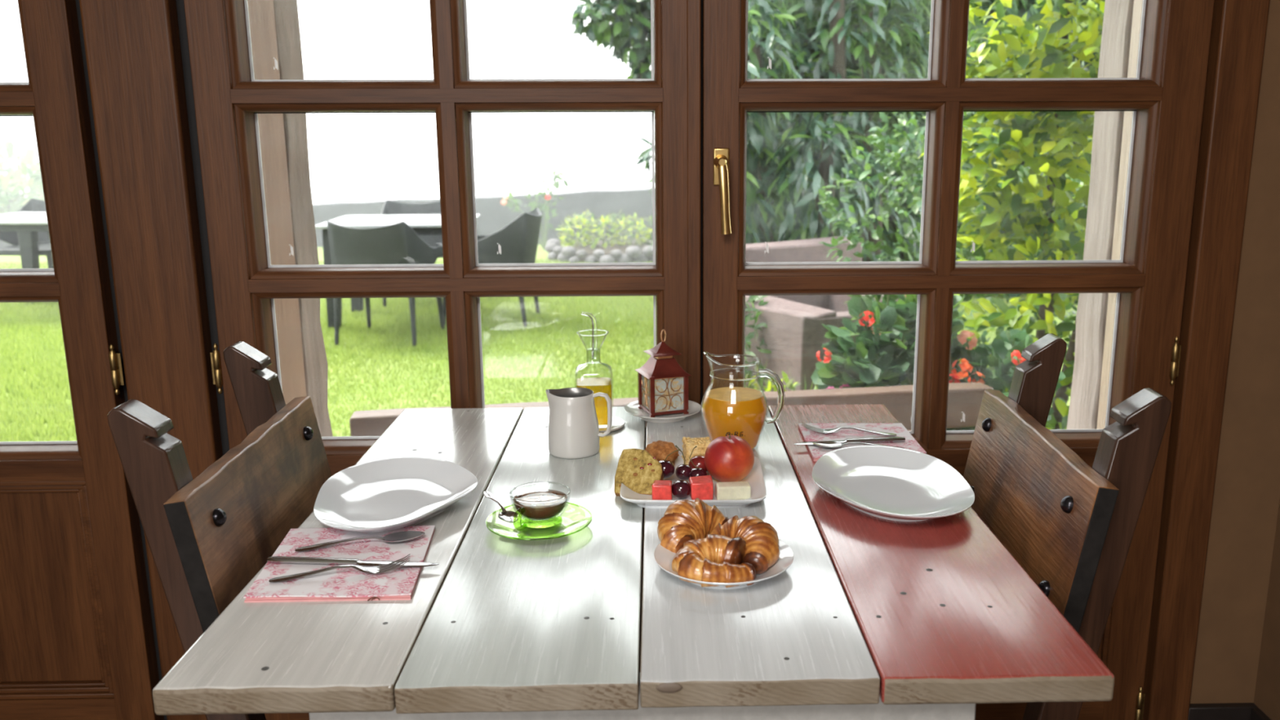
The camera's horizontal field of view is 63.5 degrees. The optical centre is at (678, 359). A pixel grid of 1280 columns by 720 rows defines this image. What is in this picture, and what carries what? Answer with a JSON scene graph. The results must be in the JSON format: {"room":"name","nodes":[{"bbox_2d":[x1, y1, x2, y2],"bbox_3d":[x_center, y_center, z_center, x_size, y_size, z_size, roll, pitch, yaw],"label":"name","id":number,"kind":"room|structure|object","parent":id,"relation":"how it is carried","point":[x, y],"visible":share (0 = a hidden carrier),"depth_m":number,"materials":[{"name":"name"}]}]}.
{"room":"dining room","nodes":[
{"label":"dining room","id":0,"kind":"room"},
{"bbox_2d":[1190,0,1279,703],"bbox_3d":[-0.738,-0.502,2.007,3.822,2.600,0.388,-1,12,-1],"label":"wall","id":1,"kind":"structure","parent":0,"point":[1246,497],"depth_m":2.00,"materials":[{"name":"paint"}]},
{"bbox_2d":[0,0,164,719],"bbox_3d":[-1.502,-0.220,1.876,0.946,2.058,0.087,-1,12,-1],"label":"door","id":2,"kind":"structure","parent":1,"relation":"in","point":[77,638],"depth_m":1.96,"materials":[{"name":"brown wood"}]},
{"bbox_2d":[79,0,222,719],"bbox_3d":[-0.951,-0.221,1.898,0.150,2.100,0.091,-1,12,-1],"label":"trim","id":3,"kind":"structure","parent":1,"relation":"attached to","point":[133,49],"depth_m":1.85,"materials":[{"name":"brown wood"}]},
{"bbox_2d":[75,0,702,719],"bbox_3d":[-0.051,-0.234,1.941,2.012,2.100,0.065,-1,12,-1],"label":"trim","id":4,"kind":"structure","parent":1,"relation":"attached to","point":[180,3],"depth_m":1.88,"materials":[{"name":"brown wood"}]},
{"bbox_2d":[183,0,701,719],"bbox_3d":[-0.412,-0.231,1.900,0.905,2.055,0.087,-1,12,-1],"label":"door","id":5,"kind":"structure","parent":1,"relation":"in","point":[228,100],"depth_m":1.86,"materials":[{"name":"brown wood"}]},
{"bbox_2d":[702,0,1214,719],"bbox_3d":[0.495,-0.235,1.902,0.901,2.056,0.125,-1,12,-1],"label":"door","id":6,"kind":"structure","parent":1,"relation":"in","point":[1165,98],"depth_m":1.90,"materials":[{"name":"brown wood"}]},
{"bbox_2d":[1096,0,1142,429],"bbox_3d":[0.950,-0.361,2.084,0.030,2.520,0.221,-1,12,-1],"label":"trim","id":7,"kind":"structure","parent":1,"relation":"attached to","point":[1137,7],"depth_m":2.18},
{"bbox_2d":[1142,0,1270,719],"bbox_3d":[0.992,-0.237,1.937,0.082,2.100,0.102,-1,12,-1],"label":"trim","id":8,"kind":"structure","parent":1,"relation":"attached to","point":[1238,27],"depth_m":1.93,"materials":[{"name":"brown wood"}]},
{"bbox_2d":[1187,702,1257,719],"bbox_3d":[1.110,0.750,2.120,0.144,0.092,0.018,-1,12,-1],"label":"baseboard","id":9,"kind":"structure","parent":1,"relation":"attached to","point":[1220,711],"depth_m":2.10,"materials":[{"name":"brown wood"}]},
{"bbox_2d":[1253,499,1279,719],"bbox_3d":[1.288,-0.014,-0.239,0.120,2.800,5.079,-1,12,-1],"label":"wall","id":10,"kind":"structure","parent":0,"point":[1267,691],"depth_m":2.06,"materials":[{"name":"paint"}]},
{"bbox_2d":[1249,707,1271,719],"bbox_3d":[1.230,1.255,-0.168,0.016,0.092,4.673,-1,12,-1],"label":"baseboard","id":11,"kind":"structure","parent":10,"relation":"attached to","point":[1256,713],"depth_m":2.08,"materials":[{"name":"brown wood"}]},
{"bbox_3d":[-0.673,1.361,-0.173,3.822,0.100,4.709,-1,12,-1],"label":"floor","id":12,"kind":"structure","parent":0,"visible":0},
{"bbox_2d":[106,341,331,719],"bbox_3d":[-0.339,0.473,1.405,0.567,0.952,0.449,-1,12,-3],"label":"dining chair","id":13,"kind":"object","parent":12,"relation":"on","point":[208,535],"visible":0.57,"depth_m":1.18,"materials":[{"name":"brown wood"}]},
{"bbox_2d":[152,404,1114,719],"bbox_3d":[-0.047,0.555,1.495,0.880,0.750,0.975,-1,12,-1],"label":"dining table","id":14,"kind":"object","parent":12,"relation":"on","point":[871,617],"visible":0.86,"depth_m":1.05,"materials":[{"name":"beige paint"}]},
{"bbox_2d":[243,525,435,602],"bbox_3d":[-0.386,0.234,1.203,0.194,0.007,0.202,-1,12,-1],"label":"paper napkin","id":15,"kind":"object","parent":14,"relation":"on","point":[399,583],"visible":0.92,"depth_m":1.17,"materials":[{"name":"pink paper"}]},
{"bbox_2d":[268,553,410,582],"bbox_3d":[-0.377,0.233,1.153,0.151,0.014,0.022,-3,13,-13],"label":"fork","id":16,"kind":"object","parent":15,"relation":"on","point":[386,567],"visible":1,"depth_m":1.15,"materials":[{"name":"metal"}]},
{"bbox_2d":[266,555,439,566],"bbox_3d":[-0.373,0.231,1.183,0.199,0.006,0.015,1,12,4],"label":"table knife","id":17,"kind":"object","parent":15,"relation":"on","point":[277,559],"visible":0.98,"depth_m":1.18,"materials":[{"name":"metal"}]},
{"bbox_2d":[294,530,424,551],"bbox_3d":[-0.381,0.217,1.239,0.149,0.010,0.030,-4,13,-15],"label":"spoon","id":18,"kind":"object","parent":15,"relation":"on","point":[400,536],"visible":1,"depth_m":1.24,"materials":[{"name":"metal"}]},
{"bbox_2d":[381,530,424,542],"bbox_3d":[-0.334,0.215,1.252,0.051,0.007,0.030,-4,13,-15],"label":"bowl","id":19,"kind":"object","parent":18,"relation":"on","point":[400,536],"depth_m":1.26,"materials":[{"name":"metal"}]},
{"bbox_2d":[313,456,477,533],"bbox_3d":[-0.374,0.185,1.375,0.209,0.028,0.283,-1,12,-1],"label":"dinner plate","id":20,"kind":"object","parent":14,"relation":"on","point":[384,495],"visible":1,"depth_m":1.40,"materials":[{"name":"white ceramic"}]},
{"bbox_2d":[485,503,591,540],"bbox_3d":[-0.175,0.207,1.301,0.133,0.015,0.133,-1,12,-1],"label":"saucer","id":21,"kind":"object","parent":14,"relation":"on","point":[588,523],"visible":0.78,"depth_m":1.26,"materials":[{"name":"green glass"}]},
{"bbox_2d":[483,491,519,522],"bbox_3d":[-0.227,0.189,1.329,0.025,0.014,0.103,-6,14,-24],"label":"teaspoon","id":22,"kind":"object","parent":21,"relation":"on","point":[506,516],"visible":1,"depth_m":1.31,"materials":[{"name":"metal"}]},
{"bbox_2d":[497,511,519,522],"bbox_3d":[-0.213,0.199,1.300,0.025,0.007,0.036,-7,21,-29],"label":"bowl","id":23,"kind":"object","parent":22,"relation":"on","point":[506,516],"depth_m":1.30,"materials":[{"name":"metal"}]},
{"bbox_2d":[509,481,570,531],"bbox_3d":[-0.176,0.186,1.315,0.077,0.040,0.077,-3,13,-14],"label":"coffee cup","id":24,"kind":"object","parent":21,"relation":"on","point":[541,504],"visible":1,"depth_m":1.30,"materials":[{"name":"clear glass"}]},
{"bbox_2d":[545,387,612,458],"bbox_3d":[-0.160,0.097,1.607,0.092,0.099,0.080,11,17,42],"label":"milk jug","id":25,"kind":"object","parent":14,"relation":"on","point":[574,433],"visible":1,"depth_m":1.58,"materials":[{"name":"white ceramic"}]},
{"bbox_2d":[596,414,625,433],"bbox_3d":[-0.142,0.110,1.762,0.103,0.006,0.103,-1,12,-1],"label":"coaster","id":26,"kind":"object","parent":14,"relation":"on","point":[619,423],"visible":0.34,"depth_m":1.76,"materials":[{"name":"ceramic"}]},
{"bbox_2d":[574,311,613,427],"bbox_3d":[-0.142,0.014,1.731,0.064,0.193,0.064,-1,12,-5],"label":"oil bottle","id":27,"kind":"object","parent":26,"relation":"on","point":[591,316],"visible":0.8,"depth_m":1.72,"materials":[{"name":"clear glass"}]},
{"bbox_2d":[624,400,701,422],"bbox_3d":[-0.027,0.092,1.819,0.136,0.016,0.136,-1,12,-1],"label":"saucer","id":28,"kind":"object","parent":14,"relation":"on","point":[632,408],"visible":0.61,"depth_m":1.80,"materials":[{"name":"ceramic"}]},
{"bbox_2d":[635,328,690,417],"bbox_3d":[-0.027,0.018,1.804,0.078,0.147,0.078,-5,13,-20],"label":"lantern","id":29,"kind":"object","parent":28,"relation":"on","point":[663,384],"visible":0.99,"depth_m":1.78,"materials":[{"name":"red metal"}]},
{"bbox_2d":[620,454,766,508],"bbox_3d":[0.021,0.172,1.450,0.197,0.019,0.197,0,12,1],"label":"square plate","id":30,"kind":"object","parent":14,"relation":"on","point":[755,477],"visible":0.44,"depth_m":1.39,"materials":[{"name":"white ceramic"}]},
{"bbox_2d":[614,448,663,496],"bbox_3d":[-0.054,0.158,1.434,0.066,0.064,0.058,1,13,7],"label":"bread slice","id":31,"kind":"object","parent":30,"relation":"on","point":[637,469],"visible":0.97,"depth_m":1.42,"materials":[{"name":"yellow food"}]},
{"bbox_2d":[644,440,679,465],"bbox_3d":[-0.025,0.139,1.516,0.053,0.041,0.052,-1,12,-1],"label":"muffin","id":32,"kind":"object","parent":30,"relation":"on","point":[660,450],"visible":0.62,"depth_m":1.50,"materials":[{"name":"orange food"}]},
{"bbox_2d":[652,480,671,499],"bbox_3d":[-0.022,0.176,1.388,0.027,0.024,0.027,0,12,2],"label":"cube","id":33,"kind":"object","parent":30,"relation":"on","point":[661,489],"visible":0.8,"depth_m":1.38,"materials":[{"name":"red food"}]},
{"bbox_2d":[658,448,680,478],"bbox_3d":[-0.017,0.145,1.442,0.033,0.041,0.028,7,14,29],"label":"cherry","id":34,"kind":"object","parent":30,"relation":"on","point":[668,467],"visible":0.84,"depth_m":1.44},
{"bbox_2d":[671,480,690,498],"bbox_3d":[0.004,0.174,1.393,0.027,0.024,0.027,-1,12,-1],"label":"cherry","id":35,"kind":"object","parent":30,"relation":"on","point":[681,489],"visible":1,"depth_m":1.38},
{"bbox_2d":[675,444,692,480],"bbox_3d":[0.008,0.144,1.458,0.025,0.052,0.025,-1,12,-1],"label":"cherry","id":36,"kind":"object","parent":30,"relation":"on","point":[682,471],"visible":0.91,"depth_m":1.45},
{"bbox_2d":[681,436,711,464],"bbox_3d":[0.028,0.137,1.518,0.043,0.043,0.044,-2,13,-7],"label":"sponge cake","id":37,"kind":"object","parent":30,"relation":"on","point":[689,443],"visible":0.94,"depth_m":1.50,"materials":[{"name":"beige food"}]},
{"bbox_2d":[688,454,707,472],"bbox_3d":[0.030,0.151,1.482,0.032,0.028,0.032,-1,12,-1],"label":"cherry","id":38,"kind":"object","parent":30,"relation":"on","point":[698,460],"visible":0.47,"depth_m":1.47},
{"bbox_2d":[688,445,706,477],"bbox_3d":[0.028,0.146,1.442,0.026,0.056,0.026,-1,12,-1],"label":"cherry","id":39,"kind":"object","parent":30,"relation":"on","point":[695,472],"visible":0.53,"depth_m":1.44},
{"bbox_2d":[688,475,713,499],"bbox_3d":[0.031,0.173,1.396,0.032,0.026,0.032,-1,12,-5],"label":"cube","id":40,"kind":"object","parent":30,"relation":"on","point":[701,486],"visible":0.84,"depth_m":1.38,"materials":[{"name":"red food"}]},
{"bbox_2d":[704,435,754,481],"bbox_3d":[0.072,0.139,1.454,0.070,0.067,0.070,-1,12,-1],"label":"nectarine","id":41,"kind":"object","parent":30,"relation":"on","point":[730,458],"visible":0.94,"depth_m":1.43,"materials":[{"name":"red food"}]},
{"bbox_2d":[714,481,751,499],"bbox_3d":[0.073,0.176,1.395,0.047,0.020,0.025,-2,13,-6],"label":"melon piece","id":42,"kind":"object","parent":30,"relation":"on","point":[723,490],"visible":0.91,"depth_m":1.38,"materials":[{"name":"beige food"}]},
{"bbox_2d":[653,538,793,589],"bbox_3d":[0.051,0.231,1.176,0.159,0.022,0.159,-1,12,-1],"label":"plate","id":43,"kind":"object","parent":14,"relation":"on","point":[663,557],"visible":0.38,"depth_m":1.15,"materials":[{"name":"white ceramic"}]},
{"bbox_2d":[657,497,728,553],"bbox_3d":[0.012,0.195,1.234,0.097,0.058,0.064,-11,16,-39],"label":"croissant","id":44,"kind":"object","parent":43,"relation":"on","point":[682,521],"visible":0.69,"depth_m":1.21,"materials":[{"name":"brown food"}]},
{"bbox_2d":[671,533,755,587],"bbox_3d":[0.038,0.220,1.142,0.091,0.044,0.078,-1,12,-1],"label":"croissant","id":45,"kind":"object","parent":43,"relation":"on","point":[714,557],"visible":0.96,"depth_m":1.12,"materials":[{"name":"brown food"}]},
{"bbox_2d":[705,515,780,573],"bbox_3d":[0.080,0.207,1.184,0.066,0.054,0.096,-11,17,-41],"label":"croissant","id":46,"kind":"object","parent":43,"relation":"on","point":[761,538],"visible":0.63,"depth_m":1.16,"materials":[{"name":"brown food"}]},
{"bbox_2d":[700,351,785,449],"bbox_3d":[0.091,0.064,1.617,0.114,0.157,0.106,11,16,40],"label":"pitcher","id":47,"kind":"object","parent":14,"relation":"on","point":[740,411],"visible":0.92,"depth_m":1.59,"materials":[{"name":"clear glass"}]},
{"bbox_2d":[798,422,926,461],"bbox_3d":[0.292,0.129,1.664,0.178,0.007,0.190,-1,12,-1],"label":"paper napkin","id":48,"kind":"object","parent":14,"relation":"on","point":[816,452],"visible":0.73,"depth_m":1.69,"materials":[{"name":"paper"}]},
{"bbox_2d":[801,422,896,435],"bbox_3d":[0.278,0.113,1.685,0.153,0.014,0.022,2,13,10],"label":"fork","id":49,"kind":"object","parent":48,"relation":"on","point":[806,426],"visible":1,"depth_m":1.68,"materials":[{"name":"metal"}]},
{"bbox_2d":[794,436,905,444],"bbox_3d":[0.271,0.129,1.637,0.180,0.006,0.015,-1,12,-6],"label":"table knife","id":50,"kind":"object","parent":48,"relation":"on","point":[891,438],"visible":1,"depth_m":1.64,"materials":[{"name":"metal"}]},
{"bbox_2d":[812,440,903,448],"bbox_3d":[0.280,0.133,1.608,0.142,0.010,0.030,1,13,6],"label":"spoon","id":51,"kind":"object","parent":48,"relation":"on","point":[827,444],"visible":0.89,"depth_m":1.61,"materials":[{"name":"metal"}]},
{"bbox_2d":[812,440,843,448],"bbox_3d":[0.234,0.133,1.614,0.049,0.007,0.030,1,13,6],"label":"bowl","id":52,"kind":"object","parent":51,"relation":"on","point":[827,444],"depth_m":1.62,"materials":[{"name":"metal"}]},
{"bbox_2d":[811,444,974,521],"bbox_3d":[0.286,0.174,1.413,0.206,0.028,0.298,-1,12,-1],"label":"dinner plate","id":53,"kind":"object","parent":14,"relation":"on","point":[893,483],"visible":1,"depth_m":1.44,"materials":[{"name":"white ceramic"}]},
{"bbox_2d":[963,333,1171,719],"bbox_3d":[0.268,0.466,1.429,0.567,0.952,0.449,0,12,1],"label":"dining chair","id":54,"kind":"object","parent":12,"relation":"on","point":[1070,524],"visible":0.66,"depth_m":1.22,"materials":[{"name":"brown wood"}]},
{"label":"outside","id":55,"kind":"structure","parent":0,"visible":0},
{"bbox_2d":[0,140,44,214],"bbox_3d":[-9.663,-1.769,14.948,2.344,2.779,1.780,-1,12,-1],"label":"tree","id":56,"kind":"object","parent":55,"point":[9,206],"visible":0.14,"depth_m":14.57,"materials":[{"name":"green plant"}]},
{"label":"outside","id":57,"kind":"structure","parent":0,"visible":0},
{"bbox_2d":[0,136,43,208],"bbox_3d":[-11.046,-2.153,16.260,2.727,2.976,1.934,-1,12,-1],"label":"tree","id":58,"kind":"object","parent":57,"point":[3,142],"visible":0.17,"depth_m":15.96,"materials":[{"name":"green plant"}]},
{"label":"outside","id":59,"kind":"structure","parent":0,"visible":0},
{"bbox_2d":[0,244,1077,441],"bbox_3d":[-4.180,-0.313,7.860,24.000,0.024,10.900,-1,12,-1],"label":"lawn","id":60,"kind":"structure","parent":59,"point":[542,254],"depth_m":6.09,"materials":[{"name":"green plant"}]},
{"bbox_2d":[0,212,48,302],"bbox_3d":[-4.910,-0.757,8.113,1.040,0.740,0.920,0,12,3],"label":"garden table","id":61,"kind":"object","parent":60,"relation":"on","point":[27,225],"visible":0.27,"depth_m":8.16,"materials":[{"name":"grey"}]},
{"bbox_2d":[0,198,53,268],"bbox_3d":[-5.454,-0.961,8.875,0.614,0.816,0.709,1,12,4],"label":"garden chair","id":62,"kind":"object","parent":60,"relation":"on","point":[33,205],"visible":0.27,"depth_m":8.88,"materials":[{"name":"black wicker"}]},
{"bbox_2d":[0,187,655,247],"bbox_3d":[-6.305,-1.102,13.114,16.000,2.228,0.420,-1,12,-1],"label":"wall","id":63,"kind":"structure","parent":60,"relation":"on","point":[494,216],"depth_m":12.86,"materials":[{"name":"concrete"}]},
{"bbox_2d":[327,221,444,346],"bbox_3d":[-1.966,-0.545,6.929,0.614,0.816,0.709,1,12,5],"label":"garden chair","id":64,"kind":"object","parent":60,"relation":"on","point":[397,243],"visible":0.64,"depth_m":6.60,"materials":[{"name":"black wicker"}]},
{"bbox_2d":[315,213,479,328],"bbox_3d":[-2.039,-0.679,7.708,1.040,0.740,0.920,-1,12,-4],"label":"garden table","id":65,"kind":"object","parent":60,"relation":"on","point":[422,224],"visible":0.37,"depth_m":7.35,"materials":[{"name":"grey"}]},
{"bbox_2d":[380,200,443,306],"bbox_3d":[-2.159,-0.903,8.558,0.614,0.816,0.709,-3,13,-11],"label":"garden chair","id":66,"kind":"object","parent":60,"relation":"on","point":[389,207],"visible":0.11,"depth_m":8.79,"materials":[{"name":"black wicker"}]},
{"bbox_2d":[435,207,542,327],"bbox_3d":[-1.345,-0.694,7.595,0.709,0.816,0.614,0,12,3],"label":"garden chair","id":67,"kind":"object","parent":60,"relation":"on","point":[518,240],"visible":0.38,"depth_m":7.29,"materials":[{"name":"black plastic"}]},
{"bbox_2d":[500,161,568,249],"bbox_3d":[-1.687,-1.813,12.175,0.799,1.039,0.345,-1,12,-1],"label":"rose bush","id":68,"kind":"object","parent":60,"relation":"on","point":[544,207],"visible":0.88,"depth_m":12.14,"materials":[{"name":"green plant"}]},
{"bbox_2d":[545,238,653,262],"bbox_3d":[-0.722,-1.227,11.498,1.541,0.199,1.420,-1,12,-1],"label":"flower bed","id":69,"kind":"object","parent":60,"relation":"on","point":[633,253],"visible":0.51,"depth_m":11.01,"materials":[{"name":"stone"}]},
{"bbox_2d":[555,213,597,247],"bbox_3d":[-1.115,-1.380,11.270,0.483,0.415,0.457,-1,12,-1],"label":"plant","id":70,"kind":"object","parent":69,"relation":"in","point":[565,241],"visible":0.95,"depth_m":11.19,"materials":[{"name":"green plant"}]},
{"bbox_2d":[562,208,602,241],"bbox_3d":[-1.059,-1.481,11.707,0.452,0.458,0.464,-8,15,-31],"label":"plant","id":71,"kind":"object","parent":69,"relation":"in","point":[587,213],"visible":0.36,"depth_m":11.67,"materials":[{"name":"green plant"}]},
{"bbox_2d":[580,213,622,248],"bbox_3d":[-0.816,-1.362,11.197,0.465,0.443,0.375,-6,14,-24],"label":"plant","id":72,"kind":"object","parent":69,"relation":"in","point":[610,233],"visible":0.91,"depth_m":11.13,"materials":[{"name":"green plant"}]},
{"bbox_2d":[593,210,635,240],"bbox_3d":[-0.730,-1.478,11.655,0.525,0.451,0.514,-1,12,-1],"label":"plant","id":73,"kind":"object","parent":69,"relation":"in","point":[613,215],"visible":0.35,"depth_m":11.61,"materials":[{"name":"green plant"}]},
{"bbox_2d":[611,212,653,246],"bbox_3d":[-0.507,-1.381,11.285,0.487,0.465,0.415,-1,12,-1],"label":"plant","id":74,"kind":"object","parent":69,"relation":"in","point":[640,229],"visible":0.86,"depth_m":11.21,"materials":[{"name":"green plant"}]},
{"bbox_2d":[638,212,655,244],"bbox_3d":[-0.258,-1.408,11.453,0.429,0.460,0.420,-1,12,-1],"label":"plant","id":75,"kind":"object","parent":69,"relation":"in","point":[650,217],"visible":0.23,"depth_m":11.35,"materials":[{"name":"green plant"}]},
{"bbox_2d":[569,0,747,150],"bbox_3d":[0.020,-2.166,7.773,1.940,3.606,1.051,-9,15,-34],"label":"broadleaf tree","id":76,"kind":"object","parent":60,"relation":"on","point":[628,29],"visible":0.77,"depth_m":7.23,"materials":[{"name":"green plant"}]},
{"bbox_2d":[349,382,993,436],"bbox_3d":[-0.008,0.381,3.095,1.786,0.642,0.443,-2,13,-9],"label":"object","id":77,"kind":"object","parent":60,"relation":"on","point":[966,397],"visible":0.15,"depth_m":2.91,"materials":[{"name":"brown wood"}]},
{"bbox_2d":[744,295,773,388],"bbox_3d":[0.291,-0.050,5.291,0.492,0.808,0.772,-1,12,-1],"label":"fern","id":78,"kind":"object","parent":60,"relation":"on","point":[752,298],"visible":0.15,"depth_m":5.08,"materials":[{"name":"green plant"}]},
{"bbox_2d":[745,364,800,391],"bbox_3d":[0.332,0.250,4.043,0.509,0.486,0.274,-1,12,-1],"label":"yellow marguerite","id":79,"kind":"object","parent":60,"relation":"on","point":[769,384],"visible":0.07,"depth_m":4.02,"materials":[{"name":"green plant"}]},
{"bbox_2d":[744,358,818,391],"bbox_3d":[0.290,0.250,3.742,0.716,0.616,0.411,-1,12,-1],"label":"clump","id":80,"kind":"object","parent":60,"relation":"on","point":[762,379],"visible":0.06,"depth_m":3.72,"materials":[{"name":"plant"}]},
{"bbox_2d":[634,0,930,261],"bbox_3d":[0.787,-1.379,6.706,2.174,2.687,1.634,-1,12,-1],"label":"tree","id":81,"kind":"object","parent":60,"relation":"on","point":[829,133],"visible":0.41,"depth_m":6.39,"materials":[{"name":"green plant"}]},
{"bbox_2d":[744,235,900,391],"bbox_3d":[0.748,-0.217,5.538,1.160,0.750,1.137,-7,14,-28],"label":"planter","id":82,"kind":"object","parent":60,"relation":"on","point":[795,332],"visible":0.27,"depth_m":5.07,"materials":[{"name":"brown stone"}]},
{"bbox_2d":[813,383,848,389],"bbox_3d":[0.565,0.325,3.570,0.490,0.544,0.287,-1,12,-1],"label":"phlox","id":83,"kind":"object","parent":60,"relation":"on","point":[843,384],"visible":0.02,"depth_m":3.43,"materials":[{"name":"pink plant"}]},
{"bbox_2d":[645,0,1103,297],"bbox_3d":[2.178,-2.362,8.763,4.949,4.930,1.698,0,12,1],"label":"tree","id":84,"kind":"object","parent":60,"relation":"on","point":[811,31],"visible":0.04,"depth_m":8.44,"materials":[{"name":"green plant"}]},
{"bbox_2d":[810,294,968,389],"bbox_3d":[0.725,0.157,3.580,0.545,0.865,0.442,-1,12,-1],"label":"geranium","id":85,"kind":"object","parent":60,"relation":"on","point":[877,348],"visible":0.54,"depth_m":3.44,"materials":[{"name":"plant"}]},
{"bbox_2d":[747,0,1102,261],"bbox_3d":[1.401,-2.094,7.082,3.276,3.753,1.759,-1,12,-1],"label":"yew tree","id":86,"kind":"object","parent":60,"relation":"on","point":[903,37],"visible":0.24,"depth_m":6.84,"materials":[{"name":"green plant"}]},
{"bbox_2d":[815,74,1090,404],"bbox_3d":[1.498,-0.436,4.739,1.786,1.775,1.030,-1,12,-5],"label":"shrub","id":87,"kind":"object","parent":60,"relation":"on","point":[894,157],"visible":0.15,"depth_m":4.59,"materials":[{"name":"green plant"}]},
{"bbox_2d":[946,328,1066,431],"bbox_3d":[1.056,0.235,3.498,0.474,0.745,0.394,-1,12,-1],"label":"geranium","id":88,"kind":"object","parent":60,"relation":"on","point":[973,368],"visible":0.23,"depth_m":3.42,"materials":[{"name":"plant"}]},
{"bbox_2d":[914,0,1105,429],"bbox_3d":[1.674,-1.026,4.022,1.546,3.189,1.066,-4,13,-16],"label":"bush","id":89,"kind":"object","parent":60,"relation":"on","point":[1034,53],"visible":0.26,"depth_m":3.82,"materials":[{"name":"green plant"}]},
{"bbox_3d":[-1.353,-0.849,2.012,9.400,3.520,0.401,-1,12,-1],"label":"wall","id":90,"kind":"structure","parent":0,"visible":0},
{"bbox_2d":[247,0,306,404],"bbox_3d":[-0.836,-0.349,2.061,0.028,2.520,0.256,-1,12,-1],"label":"trim","id":91,"kind":"structure","parent":90,"relation":"attached to","point":[261,12],"depth_m":2.12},
{"bbox_2d":[273,0,333,436],"bbox_3d":[-0.920,-0.432,2.251,0.198,2.600,0.157,-1,12,-1],"label":"trim","id":92,"kind":"structure","parent":90,"relation":"attached to","point":[286,11],"depth_m":2.27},
{"bbox_2d":[1066,0,1133,429],"bbox_3d":[1.022,-0.441,2.258,0.200,2.600,0.151,-1,12,-1],"label":"trim","id":93,"kind":"structure","parent":90,"relation":"attached to","point":[1091,311],"depth_m":2.27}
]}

